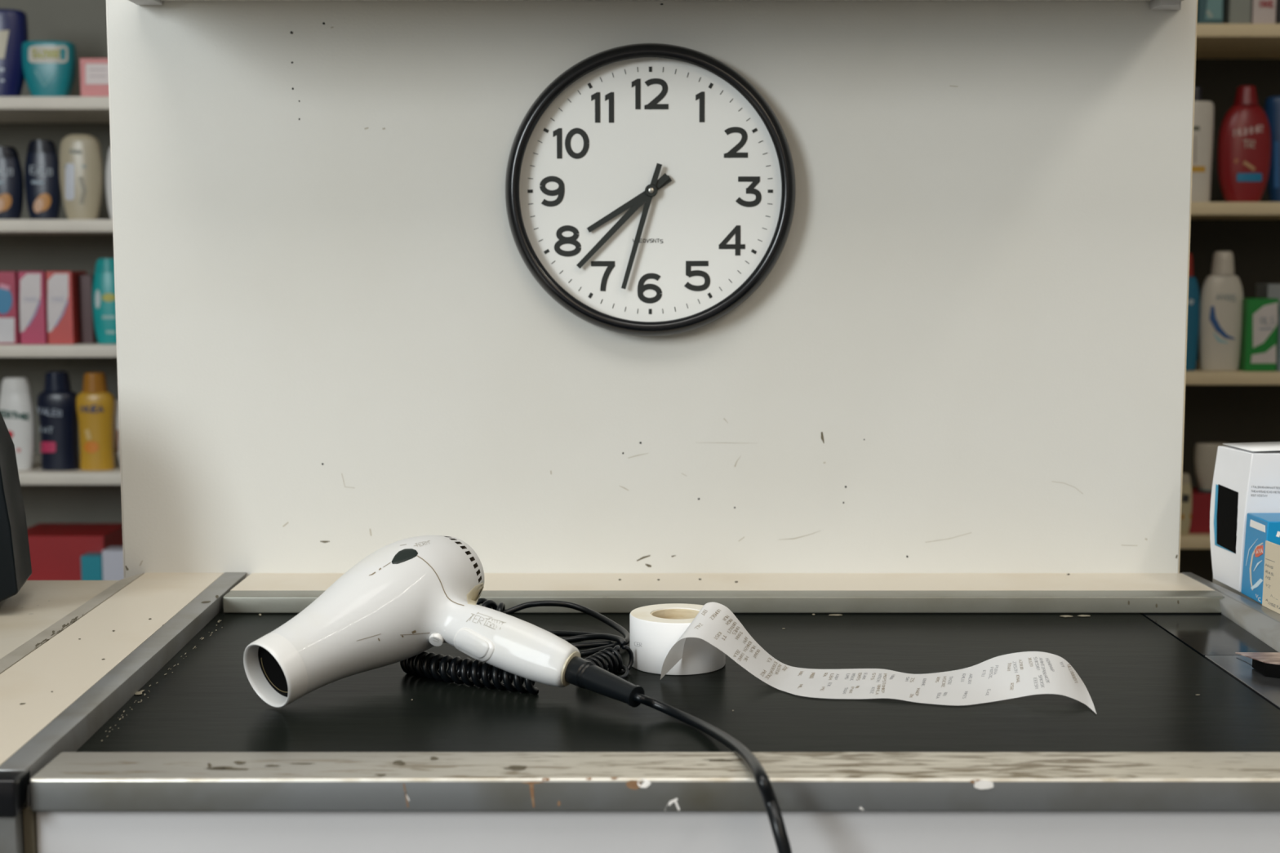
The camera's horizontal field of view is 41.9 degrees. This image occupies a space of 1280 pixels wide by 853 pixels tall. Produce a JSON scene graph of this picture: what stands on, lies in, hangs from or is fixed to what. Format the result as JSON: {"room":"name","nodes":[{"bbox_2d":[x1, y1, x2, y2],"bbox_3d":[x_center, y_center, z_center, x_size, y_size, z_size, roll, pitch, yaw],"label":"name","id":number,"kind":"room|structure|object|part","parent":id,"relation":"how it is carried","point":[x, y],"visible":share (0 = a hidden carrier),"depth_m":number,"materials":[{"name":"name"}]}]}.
{"room":"store checkout counter","nodes":[
{"label":"store checkout counter","id":0,"kind":"room"},
{"bbox_3d":[0.000,1.093,0.611,5.600,0.050,7.000,0,6,0],"label":"floor","id":1,"kind":"structure","parent":0,"visible":0},
{"bbox_2d":[0,0,121,528],"bbox_3d":[-1.325,-0.151,3.369,1.550,1.882,0.335,0,6,0],"label":"shelf unit","id":2,"kind":"object","parent":1,"relation":"on","point":[78,495],"visible":0.06,"depth_m":3.48,"materials":[{"name":"white metal"}]},
{"bbox_2d":[0,271,20,344],"bbox_3d":[-1.223,-0.231,3.242,0.050,0.140,0.061,0,6,0],"label":"box","id":3,"kind":"object","parent":2,"relation":"on","point":[10,330],"visible":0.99,"depth_m":3.21,"materials":[{"name":"pink cardboard"}]},
{"bbox_2d":[0,146,23,219],"bbox_3d":[-1.225,-0.468,3.219,0.076,0.139,0.039,0,6,0],"label":"bottle","id":4,"kind":"object","parent":2,"relation":"on","point":[11,177],"visible":0.97,"depth_m":3.21,"materials":[{"name":"blue plastic"}]},
{"bbox_2d":[0,8,28,96],"bbox_3d":[-1.226,-0.711,3.195,0.114,0.165,0.058,0,6,0],"label":"bottle","id":5,"kind":"object","parent":2,"relation":"on","point":[14,32],"visible":0.8,"depth_m":3.17,"materials":[{"name":"blue plastic"}]},
{"bbox_2d":[0,377,35,470],"bbox_3d":[-1.216,-0.006,3.265,0.070,0.180,0.036,0,6,0],"label":"bottle","id":6,"kind":"object","parent":2,"relation":"on","point":[16,404],"visible":0.77,"depth_m":3.25,"materials":[{"name":"white plastic"}]},
{"bbox_2d":[17,271,48,344],"bbox_3d":[-1.168,-0.232,3.257,0.049,0.140,0.091,0,6,0],"label":"box","id":7,"kind":"object","parent":2,"relation":"on","point":[33,326],"visible":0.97,"depth_m":3.21,"materials":[{"name":"pink cardboard"}]},
{"bbox_2d":[24,139,61,219],"bbox_3d":[-1.149,-0.474,3.218,0.069,0.152,0.036,0,6,0],"label":"bottle","id":8,"kind":"object","parent":2,"relation":"on","point":[42,173],"visible":0.99,"depth_m":3.21,"materials":[{"name":"plastic"}]},
{"bbox_2d":[22,40,76,96],"bbox_3d":[-1.129,-0.681,3.198,0.100,0.106,0.052,0,6,0],"label":"tub","id":9,"kind":"object","parent":2,"relation":"on","point":[49,67],"visible":0.88,"depth_m":3.18,"materials":[{"name":"teal plastic"}]},
{"bbox_2d":[36,370,79,470],"bbox_3d":[-1.135,-0.012,3.264,0.081,0.192,0.042,0,6,0],"label":"bottle","id":10,"kind":"object","parent":2,"relation":"on","point":[56,407],"visible":1,"depth_m":3.25,"materials":[{"name":"blue plastic"}]},
{"bbox_2d":[45,271,86,344],"bbox_3d":[-1.115,-0.232,3.257,0.049,0.140,0.091,0,6,0],"label":"box","id":11,"kind":"object","parent":2,"relation":"on","point":[61,286],"visible":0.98,"depth_m":3.21,"materials":[{"name":"red cardboard"}]},
{"bbox_2d":[26,523,122,580],"bbox_3d":[-1.147,0.264,3.372,0.184,0.113,0.160,0,6,0],"label":"box","id":12,"kind":"object","parent":2,"relation":"on","point":[56,550],"visible":0.38,"depth_m":3.29,"materials":[{"name":"red cardboard"}]},
{"bbox_2d":[58,133,103,219],"bbox_3d":[-1.075,-0.480,3.218,0.083,0.162,0.042,0,6,0],"label":"bottle","id":13,"kind":"object","parent":2,"relation":"on","point":[80,162],"visible":0.96,"depth_m":3.20,"materials":[{"name":"beige plastic"}]},
{"bbox_2d":[76,274,97,343],"bbox_3d":[-1.081,-0.232,3.283,0.038,0.133,0.080,0,6,0],"label":"box","id":14,"kind":"object","parent":2,"relation":"on","point":[86,332],"visible":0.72,"depth_m":3.24,"materials":[{"name":"cardboard"}]},
{"bbox_2d":[80,552,102,580],"bbox_3d":[-1.066,0.290,3.269,0.040,0.081,0.040,0,6,0],"label":"box","id":15,"kind":"object","parent":2,"relation":"on","point":[91,569],"visible":0.48,"depth_m":3.25,"materials":[{"name":"teal cardboard"}]},
{"bbox_2d":[80,57,108,96],"bbox_3d":[-1.022,-0.664,3.200,0.078,0.073,0.061,0,6,0],"label":"box","id":16,"kind":"object","parent":2,"relation":"on","point":[94,74],"visible":0.64,"depth_m":3.17,"materials":[{"name":"pink cardboard"}]},
{"bbox_2d":[75,372,115,470],"bbox_3d":[-1.062,-0.011,3.264,0.075,0.190,0.039,0,6,0],"label":"bottle","id":17,"kind":"object","parent":2,"relation":"on","point":[95,406],"visible":1,"depth_m":3.25,"materials":[{"name":"plastic"}]},
{"bbox_2d":[92,257,116,343],"bbox_3d":[-1.027,-0.243,3.241,0.068,0.165,0.034,0,6,0],"label":"bottle","id":18,"kind":"object","parent":2,"relation":"on","point":[104,286],"visible":0.75,"depth_m":3.23,"materials":[{"name":"teal plastic"}]},
{"bbox_2d":[105,147,112,219],"bbox_3d":[-0.998,-0.469,3.219,0.060,0.141,0.030,0,6,0],"label":"bottle","id":19,"kind":"object","parent":2,"relation":"on","point":[108,175],"visible":0.18,"depth_m":3.21,"materials":[{"name":"white plastic"}]},
{"bbox_2d":[102,546,124,580],"bbox_3d":[-1.016,0.284,3.274,0.056,0.092,0.050,0,6,0],"label":"box","id":20,"kind":"object","parent":2,"relation":"on","point":[112,556],"visible":0.3,"depth_m":3.25,"materials":[{"name":"white cardboard"}]},
{"bbox_2d":[113,399,119,464],"bbox_3d":[-0.995,0.014,3.297,0.093,0.134,0.046,0,6,0],"label":"bottle","id":21,"kind":"object","parent":2,"relation":"on","point":[116,419],"visible":0.11,"depth_m":3.28,"materials":[{"name":"white plastic"}]},
{"bbox_2d":[0,573,143,674],"bbox_3d":[-0.981,0.596,1.228,1.038,0.817,0.926,0,6,0],"label":"countertop","id":22,"kind":"structure","parent":1,"relation":"on","point":[41,610],"depth_m":1.48,"materials":[{"name":"beige laminate"}]},
{"bbox_2d":[0,412,31,602],"bbox_3d":[-0.683,0.068,1.469,0.293,0.220,0.110,0,6,0],"label":"display","id":23,"kind":"object","parent":22,"relation":"on","point":[15,568],"visible":1,"depth_m":1.46,"materials":[{"name":"plastic"}]},
{"bbox_2d":[0,572,1279,852],"bbox_3d":[0.306,0.583,1.362,1.588,0.817,0.664,0,6,0],"label":"countertop","id":24,"kind":"structure","parent":1,"relation":"on","point":[202,763],"depth_m":1.13,"materials":[{"name":"rubber"}]},
{"bbox_3d":[-0.407,0.626,1.049,0.066,0.793,0.020,0,6,0],"label":"corner post","id":25,"kind":"part","parent":24,"relation":"part of","materials":[{"name":"grey metal"}]},
{"bbox_3d":[-0.389,0.194,1.333,0.022,0.037,0.646,0,6,-2],"label":"rail","id":26,"kind":"part","parent":24,"relation":"part of","materials":[{"name":"metal"}]},
{"bbox_2d":[400,597,633,694],"bbox_3d":[-0.097,0.177,1.379,0.183,0.025,0.269,0,6,0],"label":"coiled cord","id":27,"kind":"object","parent":24,"relation":"on","point":[426,664],"visible":0.77,"depth_m":1.30,"materials":[{"name":"black rubber"}]},
{"bbox_2d":[243,535,791,852],"bbox_3d":[-0.045,0.543,1.205,0.467,0.888,0.208,4,7,34],"label":"hair dryer","id":28,"kind":"object","parent":24,"relation":"on","point":[408,597],"visible":1,"depth_m":1.24,"materials":[{"name":"white plastic"}]},
{"bbox_2d":[257,646,288,697],"bbox_3d":[-0.261,0.175,1.214,0.046,0.045,0.014,5,8,41],"label":"grille","id":29,"kind":"object","parent":28,"relation":"attached to","point":[273,661],"depth_m":1.22,"materials":[{"name":"black metal"}]},
{"bbox_2d":[454,630,489,657],"bbox_3d":[-0.126,0.163,1.253,0.031,0.020,0.004,3,6,28],"label":"switch","id":30,"kind":"object","parent":28,"relation":"attached to","point":[473,643],"depth_m":1.25,"materials":[{"name":"white plastic"}]},
{"bbox_2d":[106,0,1197,578],"bbox_3d":[0.011,-0.387,1.609,1.044,1.300,0.018,0,6,0],"label":"partition panel","id":31,"kind":"object","parent":24,"relation":"attached to","point":[963,348],"visible":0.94,"depth_m":1.63,"materials":[{"name":"white paint"}]},
{"bbox_2d":[505,43,795,336],"bbox_3d":[0.010,-0.225,1.600,0.278,0.278,0.029,0,6,0],"label":"wall clock","id":32,"kind":"object","parent":31,"relation":"attached to","point":[651,188],"visible":1,"depth_m":1.60,"materials":[{"name":"black plastic"}]},
{"bbox_2d":[128,0,1183,9],"bbox_3d":[0.019,-0.406,1.487,0.998,0.038,0.219,0,6,0],"label":"shelf","id":33,"kind":"object","parent":31,"relation":"attached to","point":[1154,4],"visible":1,"depth_m":1.59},
{"bbox_3d":[0.291,0.219,1.032,1.317,0.021,0.056,0,6,0],"label":"rail","id":34,"kind":"part","parent":24,"relation":"part of","materials":[{"name":"grey metal"}]},
{"bbox_3d":[0.367,0.596,1.057,1.466,0.732,0.014,0,6,0],"label":"panel","id":35,"kind":"part","parent":24,"relation":"part of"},
{"bbox_2d":[629,603,725,675],"bbox_3d":[0.030,0.170,1.345,0.077,0.041,0.077,0,6,0],"label":"paper roll","id":36,"kind":"object","parent":24,"relation":"on","point":[654,629],"visible":0.73,"depth_m":1.31,"materials":[{"name":"white paper"}]},
{"bbox_2d":[660,602,1096,713],"bbox_3d":[0.178,0.171,1.272,0.325,0.054,0.090,1,6,13],"label":"receipt","id":37,"kind":"object","parent":24,"relation":"on","point":[1019,674],"visible":1,"depth_m":1.27,"materials":[{"name":"paper"}]},
{"bbox_3d":[0.531,0.182,1.501,0.138,0.012,0.248,0,6,0],"label":"black plate","id":38,"kind":"part","parent":24,"relation":"part of","materials":[{"name":"black glass"}]},
{"bbox_3d":[0.552,0.194,1.333,0.072,0.037,0.645,0,6,0],"label":"rail","id":39,"kind":"part","parent":24,"relation":"part of","materials":[{"name":"metal"}]},
{"bbox_3d":[0.562,0.210,1.218,0.196,0.013,0.314,0,6,0],"label":"steel plate","id":40,"kind":"part","parent":24,"relation":"part of","materials":[{"name":"silver metal"}]},
{"bbox_2d":[1209,441,1279,591],"bbox_3d":[0.632,0.084,1.575,0.168,0.134,0.065,0,6,0],"label":"carton","id":41,"kind":"object","parent":24,"relation":"on","point":[1246,477],"visible":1,"depth_m":1.56,"materials":[{"name":"paper"}]},
{"bbox_2d":[1235,652,1279,678],"bbox_3d":[0.541,0.190,1.288,0.132,0.011,0.092,0,6,0],"label":"block","id":42,"kind":"object","parent":24,"relation":"on","point":[1268,664],"visible":1,"depth_m":1.31,"materials":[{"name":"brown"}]},
{"bbox_2d":[1240,512,1279,604],"bbox_3d":[0.627,0.119,1.516,0.143,0.075,0.052,0,6,0],"label":"carton","id":43,"kind":"object","parent":24,"relation":"on","point":[1260,527],"visible":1,"depth_m":1.51,"materials":[{"name":"blue cardboard"}]},
{"bbox_2d":[1262,540,1279,613],"bbox_3d":[0.558,0.135,1.435,0.003,0.060,0.111,0,6,-2],"label":"card","id":44,"kind":"object","parent":24,"relation":"on","point":[1271,584],"visible":1,"depth_m":1.47,"materials":[{"name":"beige paper"}]},
{"bbox_2d":[1179,23,1279,582],"bbox_3d":[1.225,-0.176,3.115,1.350,1.983,0.335,0,6,0],"label":"shelf unit","id":45,"kind":"object","parent":1,"relation":"on","point":[1227,406],"visible":0.03,"depth_m":3.25,"materials":[{"name":"beige wood"}]},
{"bbox_2d":[1180,472,1191,535],"bbox_3d":[0.969,0.139,2.998,0.041,0.111,0.021,0,6,0],"label":"bottle","id":46,"kind":"object","parent":45,"relation":"on","point":[1186,505],"visible":0.52,"depth_m":2.99,"materials":[{"name":"beige plastic"}]},
{"bbox_2d":[1186,253,1199,370],"bbox_3d":[0.974,-0.206,2.994,0.056,0.210,0.029,0,6,0],"label":"bottle","id":47,"kind":"object","parent":45,"relation":"on","point":[1193,304],"visible":0.38,"depth_m":2.98,"materials":[{"name":"blue plastic"}]},
{"bbox_2d":[1188,486,1211,533],"bbox_3d":[1.026,0.152,3.055,0.072,0.073,0.090,0,6,0],"label":"packet","id":48,"kind":"object","parent":45,"relation":"on","point":[1201,499],"visible":0.34,"depth_m":3.01,"materials":[{"name":"red cardboard"}]},
{"bbox_2d":[1194,442,1226,489],"bbox_3d":[1.041,0.072,3.042,0.065,0.084,0.032,0,6,0],"label":"jar","id":49,"kind":"object","parent":48,"relation":"on","point":[1205,453],"visible":0.56,"depth_m":3.03,"materials":[{"name":"beige plastic"}]},
{"bbox_2d":[1191,86,1213,201],"bbox_3d":[0.983,-0.499,2.965,0.065,0.203,0.034,0,6,0],"label":"bottle","id":50,"kind":"object","parent":45,"relation":"on","point":[1203,125],"visible":0.48,"depth_m":2.95,"materials":[{"name":"white plastic"}]},
{"bbox_2d":[1196,0,1223,23],"bbox_3d":[0.995,-0.752,2.940,0.044,0.098,0.061,0,6,0],"label":"box","id":51,"kind":"object","parent":45,"relation":"on","point":[1209,11],"visible":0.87,"depth_m":2.91,"materials":[{"name":"teal cardboard"}]},
{"bbox_2d":[1198,251,1243,370],"bbox_3d":[1.041,-0.207,2.994,0.078,0.213,0.036,0,6,0],"label":"bottle","id":52,"kind":"object","parent":45,"relation":"on","point":[1221,298],"visible":1,"depth_m":2.98,"materials":[{"name":"white plastic"}]},
{"bbox_2d":[1222,0,1251,23],"bbox_3d":[1.046,-0.752,2.940,0.038,0.098,0.060,0,6,0],"label":"box","id":53,"kind":"object","parent":45,"relation":"on","point":[1235,11],"visible":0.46,"depth_m":2.91,"materials":[{"name":"grey cardboard"}]},
{"bbox_2d":[1217,84,1271,201],"bbox_3d":[1.072,-0.500,2.965,0.093,0.205,0.048,0,6,0],"label":"bottle","id":54,"kind":"object","parent":45,"relation":"on","point":[1244,140],"visible":0.96,"depth_m":2.95,"materials":[{"name":"red plastic"}]},
{"bbox_2d":[1238,297,1278,371],"bbox_3d":[1.104,-0.165,2.998,0.056,0.129,0.061,0,6,0],"label":"box","id":55,"kind":"object","parent":45,"relation":"on","point":[1260,315],"visible":0.98,"depth_m":2.97,"materials":[{"name":"green cardboard"}]},
{"bbox_2d":[1250,0,1276,23],"bbox_3d":[1.088,-0.752,2.939,0.041,0.098,0.061,0,6,0],"label":"box","id":56,"kind":"object","parent":45,"relation":"on","point":[1263,11],"visible":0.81,"depth_m":2.91,"materials":[{"name":"cardboard"}]},
{"bbox_2d":[1255,283,1279,303],"bbox_3d":[1.174,-0.188,3.097,0.050,0.153,0.060,0,6,0],"label":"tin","id":57,"kind":"object","parent":45,"relation":"on","point":[1263,290],"visible":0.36,"depth_m":3.06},
{"bbox_2d":[1263,95,1279,201],"bbox_3d":[1.174,-0.500,3.026,0.095,0.192,0.047,0,6,0],"label":"bottle","id":58,"kind":"object","parent":45,"relation":"on","point":[1272,104],"visible":0.67,"depth_m":3.01,"materials":[{"name":"blue plastic"}]},
{"bbox_2d":[1275,303,1279,371],"bbox_3d":[1.157,-0.160,2.999,0.046,0.118,0.060,0,6,0],"label":"box","id":59,"kind":"object","parent":45,"relation":"on","point":[1277,364],"visible":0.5,"depth_m":2.97,"materials":[{"name":"green cardboard"}]},
{"bbox_2d":[1275,0,1279,23],"bbox_3d":[1.134,-0.752,2.940,0.046,0.098,0.060,0,6,0],"label":"box","id":60,"kind":"object","parent":45,"relation":"on","point":[1277,4],"visible":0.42,"depth_m":2.91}
]}

